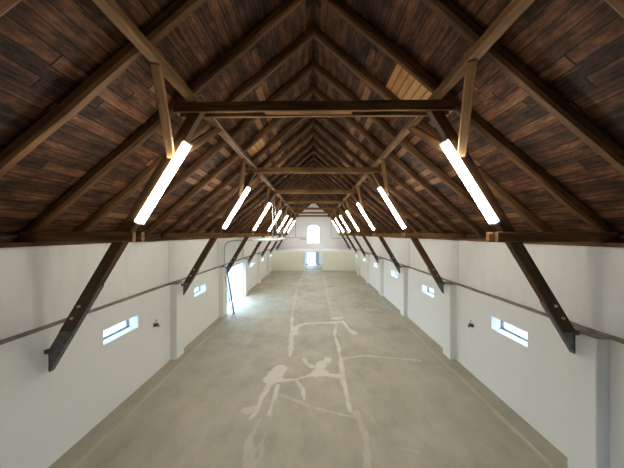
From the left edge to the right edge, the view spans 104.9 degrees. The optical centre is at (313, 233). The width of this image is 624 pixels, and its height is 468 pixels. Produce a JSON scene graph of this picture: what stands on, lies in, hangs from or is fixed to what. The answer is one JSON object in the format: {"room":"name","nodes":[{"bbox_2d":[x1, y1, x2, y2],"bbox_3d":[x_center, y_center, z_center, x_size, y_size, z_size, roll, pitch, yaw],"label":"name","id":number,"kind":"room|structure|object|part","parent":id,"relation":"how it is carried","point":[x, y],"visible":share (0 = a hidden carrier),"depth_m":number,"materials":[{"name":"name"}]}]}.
{"room":"warehouse","nodes":[
{"label":"warehouse","id":0,"kind":"room"},
{"bbox_2d":[0,236,163,241],"bbox_3d":[-4.780,0.800,13.750,0.080,1.500,33.900,0,0,0],"label":"beam","id":1,"kind":"structure","parent":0,"point":[2,239],"depth_m":3.79,"materials":[{"name":"brown wood"}]},
{"bbox_2d":[0,247,276,467],"bbox_3d":[-4.555,2.700,13.750,0.370,2.300,33.900,0,0,0],"label":"wall","id":2,"kind":"structure","parent":0,"point":[44,413],"depth_m":4.64,"materials":[{"name":"paint"}]},
{"bbox_2d":[103,319,128,339],"bbox_3d":[-4.640,2.165,5.491,0.050,0.310,1.000,0,0,0],"label":"window","id":3,"kind":"structure","parent":2,"relation":"in","point":[126,321],"depth_m":5.73,"materials":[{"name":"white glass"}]},
{"bbox_2d":[0,246,276,344],"bbox_3d":[-4.426,1.534,13.625,0.145,0.031,33.250,0,0,0],"label":"trim","id":4,"kind":"structure","parent":2,"relation":"attached to","point":[12,338],"depth_m":4.92,"materials":[{"name":"grey metal"}]},
{"bbox_2d":[153,319,159,326],"bbox_3d":[-4.303,2.464,6.617,0.140,0.176,0.166,0,0,0],"label":"power socket","id":5,"kind":"object","parent":2,"relation":"attached to","point":[155,324],"visible":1,"depth_m":6.57,"materials":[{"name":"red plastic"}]},
{"bbox_2d":[242,258,247,295],"bbox_3d":[-4.285,2.700,15.071,0.210,2.300,0.578,0,0,0],"label":"wall pier","id":6,"kind":"object","parent":2,"relation":"attached to","point":[245,260],"visible":0.84,"depth_m":14.79,"materials":[{"name":"paint"}]},
{"bbox_2d":[257,254,260,282],"bbox_3d":[-4.285,2.700,18.950,0.210,2.300,0.420,0,0,0],"label":"wall pier","id":7,"kind":"object","parent":2,"relation":"attached to","point":[258,255],"visible":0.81,"depth_m":18.74,"materials":[{"name":"paint"}]},
{"bbox_2d":[267,250,269,274],"bbox_3d":[-4.285,2.700,22.750,0.210,2.300,0.420,0,0,0],"label":"wall pier","id":8,"kind":"object","parent":2,"relation":"attached to","point":[268,252],"visible":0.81,"depth_m":22.54,"materials":[{"name":"paint"}]},
{"bbox_2d":[268,194,357,253],"bbox_3d":[0.000,-1.081,22.800,9.578,6.032,1.971,0,0,0],"label":"roof truss","id":9,"kind":"object","parent":8,"relation":"attached to","point":[291,213],"visible":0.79,"depth_m":22.74,"materials":[{"name":"wood"}]},
{"bbox_2d":[0,236,277,339],"bbox_3d":[-4.620,0.875,13.750,0.240,1.350,33.900,0,0,0],"label":"wall","id":10,"kind":"structure","parent":0,"point":[40,286],"depth_m":4.48,"materials":[{"name":"paint"}]},
{"bbox_2d":[0,242,111,247],"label":"wall plate","id":11,"kind":"object","parent":10,"relation":"on","point":[14,244],"depth_m":3.84,"materials":[{"name":"brown wood"}]},
{"bbox_2d":[0,0,21,16],"bbox_3d":[-2.400,-1.987,1.899,4.777,4.222,0.144,0,0,0],"label":"rafter","id":12,"kind":"object","parent":11,"relation":"on","point":[5,5],"visible":1,"depth_m":1.92,"materials":[{"name":"brown wood"}]},
{"bbox_2d":[0,0,206,177],"bbox_3d":[-2.400,-1.987,2.851,4.777,4.222,0.144,0,0,0],"label":"rafter","id":13,"kind":"object","parent":11,"relation":"on","point":[179,10],"visible":0.92,"depth_m":2.80,"materials":[{"name":"brown wood"}]},
{"bbox_2d":[168,241,174,282],"bbox_3d":[-4.516,0.875,7.610,0.068,1.330,0.340,0,0,0],"label":"wall pier","id":14,"kind":"object","parent":10,"relation":"attached to","point":[171,244],"visible":0.83,"depth_m":7.58,"materials":[{"name":"paint"}]},
{"bbox_2d":[144,238,209,241],"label":"wall plate","id":15,"kind":"object","parent":10,"relation":"on","point":[152,239],"depth_m":7.29,"materials":[{"name":"brown wood"}]},
{"bbox_2d":[73,26,312,231],"bbox_3d":[-2.400,-1.987,4.752,4.777,4.222,0.147,0,0,0],"label":"rafter","id":16,"kind":"object","parent":15,"relation":"on","point":[307,36],"visible":0.72,"depth_m":4.69,"materials":[{"name":"brown wood"}]},
{"bbox_2d":[114,61,312,231],"bbox_3d":[-2.400,-1.987,5.700,4.777,4.222,0.142,0,0,0],"label":"rafter","id":17,"kind":"object","parent":15,"relation":"on","point":[308,69],"visible":0.65,"depth_m":5.64,"materials":[{"name":"brown wood"}]},
{"bbox_2d":[143,86,312,237],"bbox_3d":[-2.400,-1.987,6.649,4.777,4.222,0.144,0,0,0],"label":"rafter","id":18,"kind":"object","parent":15,"relation":"on","point":[309,92],"visible":0.8,"depth_m":6.59,"materials":[{"name":"brown wood"}]},
{"bbox_2d":[181,119,312,232],"bbox_3d":[-2.400,-1.987,8.551,4.777,4.222,0.144,0,0,0],"label":"rafter","id":19,"kind":"object","parent":15,"relation":"on","point":[308,125],"visible":0.77,"depth_m":8.49,"materials":[{"name":"brown wood"}]},
{"bbox_2d":[194,131,312,232],"bbox_3d":[-2.400,-1.987,9.502,4.777,4.222,0.147,0,0,0],"label":"rafter","id":20,"kind":"object","parent":15,"relation":"on","point":[310,134],"visible":0.7,"depth_m":9.44,"materials":[{"name":"brown wood"}]},
{"bbox_2d":[205,140,312,232],"bbox_3d":[-2.400,-1.987,10.450,4.777,4.222,0.142,0,0,0],"label":"rafter","id":21,"kind":"object","parent":15,"relation":"on","point":[310,144],"visible":0.68,"depth_m":10.39,"materials":[{"name":"brown wood"}]},
{"bbox_2d":[222,155,312,232],"bbox_3d":[-2.400,-1.987,12.349,4.777,4.222,0.144,0,0,0],"label":"rafter","id":22,"kind":"object","parent":15,"relation":"on","point":[310,158],"visible":0.74,"depth_m":12.29,"materials":[{"name":"brown wood"}]},
{"bbox_2d":[229,160,312,232],"bbox_3d":[-2.400,-1.987,13.301,4.777,4.222,0.144,0,0,0],"label":"rafter","id":23,"kind":"object","parent":15,"relation":"on","point":[311,162],"visible":0.66,"depth_m":13.24,"materials":[{"name":"brown wood"}]},
{"bbox_2d":[235,165,312,232],"bbox_3d":[-2.400,-1.987,14.252,4.777,4.222,0.147,0,0,0],"label":"rafter","id":24,"kind":"object","parent":15,"relation":"on","point":[302,175],"visible":0.56,"depth_m":14.19,"materials":[{"name":"brown wood"}]},
{"bbox_2d":[244,174,312,232],"bbox_3d":[-2.400,-1.987,16.151,4.777,4.222,0.142,0,0,0],"label":"rafter","id":25,"kind":"object","parent":15,"relation":"on","point":[311,175],"visible":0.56,"depth_m":16.09,"materials":[{"name":"brown wood"}]},
{"bbox_2d":[252,180,312,232],"bbox_3d":[-2.400,-1.987,18.051,4.777,4.222,0.144,0,0,0],"label":"rafter","id":26,"kind":"object","parent":15,"relation":"on","point":[311,182],"visible":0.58,"depth_m":17.99,"materials":[{"name":"brown wood"}]},
{"bbox_2d":[257,177,312,226],"bbox_3d":[-2.400,-1.987,17.099,4.777,4.222,0.144,0,0,0],"label":"rafter","id":27,"kind":"object","parent":15,"relation":"on","point":[311,179],"visible":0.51,"depth_m":17.04,"materials":[{"name":"brown wood"}]},
{"bbox_2d":[258,185,312,232],"bbox_3d":[-2.400,-1.987,19.951,4.777,4.222,0.147,0,0,0],"label":"rafter","id":28,"kind":"object","parent":15,"relation":"on","point":[311,187],"visible":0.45,"depth_m":19.89,"materials":[{"name":"brown wood"}]},
{"bbox_2d":[263,194,309,232],"bbox_3d":[-2.400,-1.987,21.849,4.777,4.222,0.144,0,0,0],"label":"rafter","id":29,"kind":"object","parent":15,"relation":"on","point":[307,194],"visible":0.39,"depth_m":21.79,"materials":[{"name":"brown wood"}]},
{"bbox_2d":[261,188,312,232],"bbox_3d":[-2.400,-1.987,20.901,4.777,4.222,0.142,0,0,0],"label":"rafter","id":30,"kind":"object","parent":15,"relation":"on","point":[302,197],"visible":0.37,"depth_m":20.84,"materials":[{"name":"brown wood"}]},
{"bbox_2d":[268,194,312,232],"bbox_3d":[-2.400,-1.987,23.751,4.777,4.222,0.144,0,0,0],"label":"rafter","id":31,"kind":"object","parent":15,"relation":"on","point":[312,194],"visible":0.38,"depth_m":23.68,"materials":[{"name":"brown wood"}]},
{"bbox_2d":[269,195,312,233],"bbox_3d":[-2.400,-1.987,24.701,4.777,4.222,0.147,0,0,0],"label":"rafter","id":32,"kind":"object","parent":15,"relation":"on","point":[312,195],"visible":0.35,"depth_m":24.64,"materials":[{"name":"brown wood"}]},
{"bbox_2d":[270,197,312,233],"bbox_3d":[-2.400,-1.987,25.651,4.777,4.222,0.142,0,0,0],"label":"rafter","id":33,"kind":"object","parent":15,"relation":"on","point":[312,197],"visible":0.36,"depth_m":25.59,"materials":[{"name":"brown wood"}]},
{"bbox_2d":[161,117,464,294],"bbox_3d":[0.000,-1.081,7.600,9.578,6.032,1.971,0,0,0],"label":"roof truss","id":34,"kind":"object","parent":15,"relation":"on","point":[252,172],"visible":0.98,"depth_m":7.54,"materials":[{"name":"wood"}]},
{"bbox_2d":[222,186,250,228],"bbox_3d":[-2.458,-0.818,7.600,0.927,1.376,0.160,0,0,0],"label":"strip light","id":35,"kind":"object","parent":34,"relation":"attached to","point":[247,189],"visible":1,"depth_m":7.53,"materials":[{"name":"white plastic"}]},
{"bbox_2d":[377,186,405,228],"bbox_3d":[2.502,-0.818,7.600,0.927,1.376,0.160,0,0,0],"label":"strip light","id":36,"kind":"object","parent":34,"relation":"attached to","point":[381,191],"visible":0.98,"depth_m":7.53,"materials":[{"name":"white plastic"}]},
{"bbox_2d":[328,0,534,217],"bbox_3d":[1.919,-2.137,13.700,0.158,0.121,33.400,0,0,0],"label":"purlin","id":37,"kind":"object","parent":34,"relation":"on","point":[514,9],"visible":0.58,"depth_m":2.83,"materials":[{"name":"brown wood"}]},
{"bbox_2d":[240,174,386,264],"bbox_3d":[0.000,-1.081,15.200,9.578,6.032,1.971,0,0,0],"label":"roof truss","id":38,"kind":"object","parent":15,"relation":"on","point":[347,201],"visible":0.73,"depth_m":15.14,"materials":[{"name":"wood"}]},
{"bbox_2d":[268,210,280,231],"bbox_3d":[-2.458,-0.818,15.200,0.927,1.376,0.160,0,0,0],"label":"strip light","id":39,"kind":"object","parent":38,"relation":"attached to","point":[280,210],"visible":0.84,"depth_m":15.13,"materials":[{"name":"white plastic"}]},
{"bbox_2d":[346,210,358,231],"bbox_3d":[2.502,-0.818,15.200,0.927,1.376,0.160,0,0,0],"label":"strip light","id":40,"kind":"object","parent":38,"relation":"attached to","point":[346,210],"visible":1,"depth_m":15.12,"materials":[{"name":"white plastic"}]},
{"bbox_2d":[18,0,619,371],"bbox_3d":[0.000,-0.926,3.860,9.578,6.342,1.971,0,0,1],"label":"roof truss","id":41,"kind":"object","parent":15,"relation":"on","point":[437,111],"visible":0.97,"depth_m":3.79,"materials":[{"name":"wood"}]},
{"bbox_2d":[134,140,192,224],"bbox_3d":[-2.457,-0.818,3.896,0.927,1.376,0.160,0,0,1],"label":"strip light","id":42,"kind":"object","parent":41,"relation":"attached to","point":[185,146],"visible":0.94,"depth_m":3.84,"materials":[{"name":"white paint"}]},
{"bbox_2d":[194,94,256,168],"bbox_3d":[-1.732,-1.992,5.598,0.162,0.274,3.930,0,0,1],"label":"cable","id":43,"kind":"object","parent":41,"relation":"hanging from","point":[198,94],"visible":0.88,"depth_m":4.70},
{"bbox_2d":[439,138,499,224],"bbox_3d":[2.502,-0.818,3.824,0.927,1.376,0.160,0,0,1],"label":"strip light","id":44,"kind":"object","parent":41,"relation":"attached to","point":[446,145],"visible":0.92,"depth_m":3.77,"materials":[{"name":"white paint"}]},
{"bbox_2d":[217,238,220,265],"bbox_3d":[-4.516,0.875,11.444,0.068,1.330,0.408,0,0,0],"label":"wall pier","id":45,"kind":"object","parent":10,"relation":"attached to","point":[218,239],"visible":0.88,"depth_m":11.41,"materials":[{"name":"paint"}]},
{"bbox_2d":[224,201,305,295],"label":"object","id":46,"kind":"structure","parent":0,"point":[281,237],"depth_m":13.18,"materials":[{"name":"metal"}]},
{"bbox_3d":[-2.520,0.205,13.205,3.700,0.050,0.060,0,0,0],"label":"opener rail","id":47,"kind":"part","parent":46,"relation":"part of","materials":[{"name":"metal"}]},
{"bbox_2d":[48,264,567,467],"bbox_3d":[0.000,3.850,14.300,8.800,0.001,32.600,0,0,0],"label":"floor","id":48,"kind":"structure","parent":0,"point":[309,369],"depth_m":5.55,"materials":[{"name":"beige concrete"}]},
{"bbox_2d":[171,282,183,359],"bbox_3d":[-4.285,2.700,7.550,0.210,2.300,0.420,0,0,0],"label":"wall pier","id":49,"kind":"object","parent":48,"relation":"on","point":[177,297],"visible":0.86,"depth_m":7.38,"materials":[{"name":"paint"}]},
{"bbox_2d":[219,266,226,316],"bbox_3d":[-4.285,2.700,11.384,0.210,2.300,0.488,0,0,0],"label":"wall pier","id":50,"kind":"object","parent":48,"relation":"on","point":[222,271],"visible":0.87,"depth_m":11.14,"materials":[{"name":"paint"}]},
{"bbox_2d":[227,274,234,313],"bbox_3d":[-4.055,2.854,11.740,0.746,1.984,0.064,0,0,43],"label":"leaning pole","id":51,"kind":"object","parent":48,"relation":"on","point":[227,274],"visible":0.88,"depth_m":11.70,"materials":[{"name":"grey metal"}]},
{"bbox_2d":[0,0,623,236],"bbox_3d":[0.000,-1.923,13.800,10.286,4.443,34.100,0,0,0],"label":"ceiling","id":52,"kind":"structure","parent":0,"point":[48,48],"depth_m":3.48,"materials":[{"name":"brown wood"}]},
{"bbox_2d":[247,138,265,156],"bbox_3d":[-1.711,-2.615,7.125,0.470,0.409,0.790,0,0,0],"label":"board patch","id":53,"kind":"object","parent":52,"relation":"attached to","point":[261,143],"visible":0.64,"depth_m":7.22,"materials":[{"name":"brown wood"}]},
{"bbox_2d":[272,198,354,249],"bbox_3d":[0.000,-1.081,26.600,9.578,6.032,1.971,0,0,0],"label":"roof truss","id":54,"kind":"object","parent":52,"relation":"attached to","point":[294,215],"visible":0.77,"depth_m":26.54,"materials":[{"name":"wood"}]},
{"bbox_2d":[386,64,431,99],"bbox_3d":[1.776,-2.559,4.275,0.740,0.641,0.790,0,0,0],"label":"board patch","id":55,"kind":"object","parent":52,"relation":"attached to","point":[393,84],"visible":0.39,"depth_m":4.27,"materials":[{"name":"brown wood"}]},
{"bbox_2d":[277,204,349,263],"bbox_3d":[0.000,-0.117,30.590,9.480,7.935,0.380,0,0,0],"label":"wall","id":56,"kind":"structure","parent":0,"point":[328,230],"depth_m":30.40,"materials":[{"name":"white paint"}]},
{"bbox_2d":[307,252,318,263],"bbox_3d":[-0.040,2.835,30.575,1.520,2.030,0.110,0,0,0],"label":"door","id":57,"kind":"structure","parent":56,"relation":"in","point":[316,253],"depth_m":30.56,"materials":[{"name":"grey paint"}]},
{"bbox_2d":[307,225,319,242],"bbox_3d":[0.000,0.010,30.580,1.620,2.360,0.100,0,0,0],"label":"window","id":58,"kind":"structure","parent":56,"relation":"in","point":[309,225],"depth_m":30.57,"materials":[{"name":"grey paint"}]},
{"bbox_2d":[272,252,354,270],"bbox_3d":[0.000,2.880,25.310,8.760,1.940,0.220,0,0,0],"label":"wall","id":59,"kind":"structure","parent":0,"point":[281,261],"depth_m":25.20,"materials":[{"name":"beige paint"}]},
{"bbox_2d":[272,248,354,251],"bbox_3d":[0.000,1.830,27.780,8.760,0.160,5.240,0,0,0],"label":"ceiling","id":60,"kind":"structure","parent":0,"point":[279,249],"depth_m":25.46,"materials":[{"name":"white paint"}]},
{"bbox_2d":[349,236,623,338],"bbox_3d":[4.620,0.875,13.750,0.240,1.350,33.900,0,0,0],"label":"wall","id":61,"kind":"structure","parent":0,"point":[587,282],"depth_m":4.65,"materials":[{"name":"paint"}]},
{"bbox_2d":[406,238,408,265],"bbox_3d":[4.516,0.875,11.410,0.068,1.330,0.340,0,0,0],"label":"wall pier","id":62,"kind":"object","parent":61,"relation":"attached to","point":[407,239],"visible":0.74,"depth_m":11.43,"materials":[{"name":"paint"}]},
{"bbox_2d":[418,238,485,241],"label":"wall plate","id":63,"kind":"object","parent":61,"relation":"on","point":[454,239],"depth_m":7.18,"materials":[{"name":"brown wood"}]},
{"bbox_2d":[255,183,371,257],"bbox_3d":[0.000,-1.081,19.000,9.578,6.032,1.971,0,0,0],"label":"roof truss","id":64,"kind":"object","parent":63,"relation":"on","point":[286,208],"visible":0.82,"depth_m":18.94,"materials":[{"name":"wood"}]},
{"bbox_2d":[92,0,298,217],"bbox_3d":[-1.920,-2.137,13.700,0.157,0.123,33.400,0,0,0],"label":"purlin","id":65,"kind":"object","parent":64,"relation":"on","point":[111,9],"visible":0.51,"depth_m":2.81,"materials":[{"name":"brown wood"}]},
{"bbox_2d":[225,148,404,273],"bbox_3d":[0.000,-1.081,11.400,9.578,6.032,1.971,0,0,0],"label":"roof truss","id":66,"kind":"object","parent":63,"relation":"on","point":[358,198],"visible":0.91,"depth_m":11.34,"materials":[{"name":"wood"}]},
{"bbox_2d":[253,202,271,230],"bbox_3d":[-2.458,-0.818,11.400,0.927,1.376,0.160,0,0,0],"label":"strip light","id":67,"kind":"object","parent":66,"relation":"attached to","point":[269,204],"visible":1,"depth_m":11.33,"materials":[{"name":"white plastic"}]},
{"bbox_2d":[356,202,374,230],"bbox_3d":[2.502,-0.818,11.400,0.927,1.376,0.160,0,0,0],"label":"strip light","id":68,"kind":"object","parent":66,"relation":"attached to","point":[357,203],"visible":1,"depth_m":11.33,"materials":[{"name":"white plastic"}]},
{"bbox_2d":[314,196,357,233],"bbox_3d":[2.400,-1.987,24.700,4.777,4.222,0.146,0,0,0],"label":"rafter","id":69,"kind":"object","parent":63,"relation":"on","point":[314,196],"visible":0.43,"depth_m":24.64,"materials":[{"name":"brown wood"}]},
{"bbox_2d":[314,194,359,232],"bbox_3d":[2.400,-1.987,23.748,4.777,4.222,0.141,0,0,0],"label":"rafter","id":70,"kind":"object","parent":63,"relation":"on","point":[314,194],"visible":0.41,"depth_m":23.69,"materials":[{"name":"brown wood"}]},
{"bbox_2d":[314,188,365,232],"bbox_3d":[2.400,-1.987,20.898,4.777,4.222,0.144,0,0,0],"label":"rafter","id":71,"kind":"object","parent":63,"relation":"on","point":[326,199],"visible":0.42,"depth_m":20.83,"materials":[{"name":"brown wood"}]},
{"bbox_2d":[317,194,363,232],"bbox_3d":[2.400,-1.987,21.848,4.777,4.222,0.142,0,0,0],"label":"rafter","id":72,"kind":"object","parent":63,"relation":"on","point":[317,194],"visible":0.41,"depth_m":21.79,"materials":[{"name":"brown wood"}]},
{"bbox_2d":[314,186,368,232],"bbox_3d":[2.400,-1.987,19.950,4.777,4.222,0.146,0,0,0],"label":"rafter","id":73,"kind":"object","parent":63,"relation":"on","point":[316,188],"visible":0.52,"depth_m":19.89,"materials":[{"name":"brown wood"}]},
{"bbox_2d":[314,177,374,231],"bbox_3d":[2.400,-1.987,17.098,4.777,4.222,0.142,0,0,0],"label":"rafter","id":74,"kind":"object","parent":63,"relation":"on","point":[315,179],"visible":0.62,"depth_m":17.04,"materials":[{"name":"brown wood"}]},
{"bbox_2d":[314,180,374,232],"bbox_3d":[2.400,-1.987,18.048,4.777,4.222,0.141,0,0,0],"label":"rafter","id":75,"kind":"object","parent":63,"relation":"on","point":[315,182],"visible":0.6,"depth_m":17.99,"materials":[{"name":"brown wood"}]},
{"bbox_2d":[314,174,382,232],"bbox_3d":[2.400,-1.987,16.148,4.777,4.222,0.144,0,0,0],"label":"rafter","id":76,"kind":"object","parent":63,"relation":"on","point":[315,176],"visible":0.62,"depth_m":16.09,"materials":[{"name":"brown wood"}]},
{"bbox_2d":[314,166,391,232],"bbox_3d":[2.400,-1.987,14.250,4.777,4.222,0.146,0,0,0],"label":"rafter","id":77,"kind":"object","parent":63,"relation":"on","point":[323,175],"visible":0.57,"depth_m":14.19,"materials":[{"name":"brown wood"}]},
{"bbox_2d":[314,161,397,232],"bbox_3d":[2.400,-1.987,13.298,4.777,4.222,0.141,0,0,0],"label":"rafter","id":78,"kind":"object","parent":63,"relation":"on","point":[315,163],"visible":0.63,"depth_m":13.24,"materials":[{"name":"brown wood"}]},
{"bbox_2d":[314,155,404,232],"bbox_3d":[2.400,-1.987,12.348,4.777,4.222,0.142,0,0,0],"label":"rafter","id":79,"kind":"object","parent":63,"relation":"on","point":[317,159],"visible":0.75,"depth_m":12.29,"materials":[{"name":"brown wood"}]},
{"bbox_2d":[314,140,421,232],"bbox_3d":[2.400,-1.987,10.448,4.777,4.222,0.144,0,0,0],"label":"rafter","id":80,"kind":"object","parent":63,"relation":"on","point":[316,144],"visible":0.69,"depth_m":10.39,"materials":[{"name":"brown wood"}]},
{"bbox_2d":[314,131,432,232],"bbox_3d":[2.400,-1.987,9.500,4.777,4.222,0.146,0,0,0],"label":"rafter","id":81,"kind":"object","parent":63,"relation":"on","point":[331,148],"visible":0.69,"depth_m":9.44,"materials":[{"name":"brown wood"}]},
{"bbox_2d":[314,119,445,232],"bbox_3d":[2.400,-1.987,8.548,4.777,4.222,0.141,0,0,0],"label":"rafter","id":82,"kind":"object","parent":63,"relation":"on","point":[321,128],"visible":0.8,"depth_m":8.49,"materials":[{"name":"brown wood"}]},
{"bbox_2d":[314,86,485,238],"bbox_3d":[2.400,-1.987,6.648,4.777,4.222,0.142,0,0,0],"label":"rafter","id":83,"kind":"object","parent":63,"relation":"on","point":[317,92],"visible":0.84,"depth_m":6.59,"materials":[{"name":"brown wood"}]},
{"bbox_2d":[314,61,494,225],"bbox_3d":[2.400,-1.987,5.698,4.777,4.222,0.144,0,0,0],"label":"rafter","id":84,"kind":"object","parent":63,"relation":"on","point":[318,69],"visible":0.68,"depth_m":5.64,"materials":[{"name":"brown wood"}]},
{"bbox_2d":[314,26,553,231],"bbox_3d":[2.400,-1.987,4.750,4.777,4.222,0.146,0,0,0],"label":"rafter","id":85,"kind":"object","parent":63,"relation":"on","point":[352,65],"visible":0.62,"depth_m":4.69,"materials":[{"name":"brown wood"}]},
{"bbox_2d":[452,240,458,282],"bbox_3d":[4.516,0.875,7.610,0.068,1.330,0.340,0,0,0],"label":"wall pier","id":86,"kind":"object","parent":61,"relation":"attached to","point":[455,244],"visible":0.86,"depth_m":7.57,"materials":[{"name":"paint"}]},
{"bbox_2d":[522,242,623,247],"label":"wall plate","id":87,"kind":"object","parent":61,"relation":"on","point":[612,244],"depth_m":3.92,"materials":[{"name":"brown wood"}]},
{"bbox_2d":[420,0,623,174],"bbox_3d":[2.400,-1.987,2.848,4.777,4.222,0.141,0,0,0],"label":"rafter","id":88,"kind":"object","parent":87,"relation":"on","point":[449,12],"visible":0.92,"depth_m":2.80,"materials":[{"name":"brown wood"}]},
{"bbox_2d":[604,0,623,17],"bbox_3d":[2.400,-1.987,1.898,4.777,4.222,0.142,0,0,0],"label":"rafter","id":89,"kind":"object","parent":87,"relation":"on","point":[617,5],"visible":1,"depth_m":1.93,"materials":[{"name":"brown wood"}]},
{"bbox_2d":[350,247,623,467],"bbox_3d":[4.555,2.700,13.750,0.370,2.300,33.900,0,0,0],"label":"wall","id":90,"kind":"structure","parent":0,"point":[530,377],"depth_m":5.32,"materials":[{"name":"paint"}]},
{"bbox_2d":[357,250,359,274],"bbox_3d":[4.285,2.700,22.750,0.210,2.300,0.420,0,0,0],"label":"wall pier","id":91,"kind":"object","parent":90,"relation":"attached to","point":[358,252],"visible":0.84,"depth_m":22.54,"materials":[{"name":"paint"}]},
{"bbox_2d":[366,254,368,282],"bbox_3d":[4.285,2.700,18.950,0.210,2.300,0.420,0,0,0],"label":"wall pier","id":92,"kind":"object","parent":90,"relation":"attached to","point":[367,255],"visible":0.89,"depth_m":18.74,"materials":[{"name":"paint"}]},
{"bbox_2d":[379,259,383,295],"bbox_3d":[4.285,2.700,15.150,0.210,2.300,0.420,0,0,0],"label":"wall pier","id":93,"kind":"object","parent":90,"relation":"attached to","point":[381,261],"visible":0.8,"depth_m":14.94,"materials":[{"name":"paint"}]},
{"bbox_2d":[400,267,407,316],"bbox_3d":[4.285,2.700,11.350,0.210,2.300,0.420,0,0,0],"label":"wall pier","id":94,"kind":"object","parent":90,"relation":"attached to","point":[404,270],"visible":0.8,"depth_m":11.14,"materials":[{"name":"paint"}]},
{"bbox_2d":[443,283,455,359],"bbox_3d":[4.285,2.700,7.550,0.210,2.300,0.420,0,0,0],"label":"wall pier","id":95,"kind":"object","parent":90,"relation":"attached to","point":[449,296],"visible":0.77,"depth_m":7.37,"materials":[{"name":"paint"}]},
{"bbox_2d":[351,247,623,343],"bbox_3d":[4.426,1.534,13.625,0.145,0.031,33.250,0,0,0],"label":"trim","id":96,"kind":"structure","parent":90,"relation":"attached to","point":[614,338],"depth_m":5.07,"materials":[{"name":"grey metal"}]},
{"bbox_2d":[501,321,527,341],"bbox_3d":[4.640,2.165,5.396,0.050,0.310,1.000,0,0,0],"label":"window","id":97,"kind":"structure","parent":90,"relation":"in","point":[502,322],"depth_m":5.57,"materials":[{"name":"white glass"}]},
{"bbox_2d":[567,333,609,467],"bbox_3d":[4.285,2.700,3.750,0.210,2.300,0.420,0,0,0],"label":"wall pier","id":98,"kind":"object","parent":90,"relation":"attached to","point":[588,369],"visible":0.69,"depth_m":3.63,"materials":[{"name":"paint"}]},
{"bbox_2d":[574,327,609,338],"bbox_3d":[4.273,1.544,3.750,0.194,0.012,0.430,0,0,0],"label":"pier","id":99,"kind":"object","parent":98,"relation":"on","point":[582,331],"visible":0.79,"depth_m":3.70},
{"bbox_2d":[463,236,623,241],"bbox_3d":[4.780,0.800,13.750,0.080,1.500,33.900,0,0,0],"label":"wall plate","id":100,"kind":"structure","parent":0,"point":[621,239],"depth_m":6.85,"materials":[{"name":"brown wood"}]},
{"label":"outside","id":101,"kind":"structure","parent":0,"visible":0},
{"bbox_2d":[103,252,527,338],"bbox_3d":[0.000,4.050,30.000,120.000,0.300,120.000,0,0,0],"label":"ground","id":102,"kind":"structure","parent":101,"point":[311,255],"depth_m":15.73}
]}

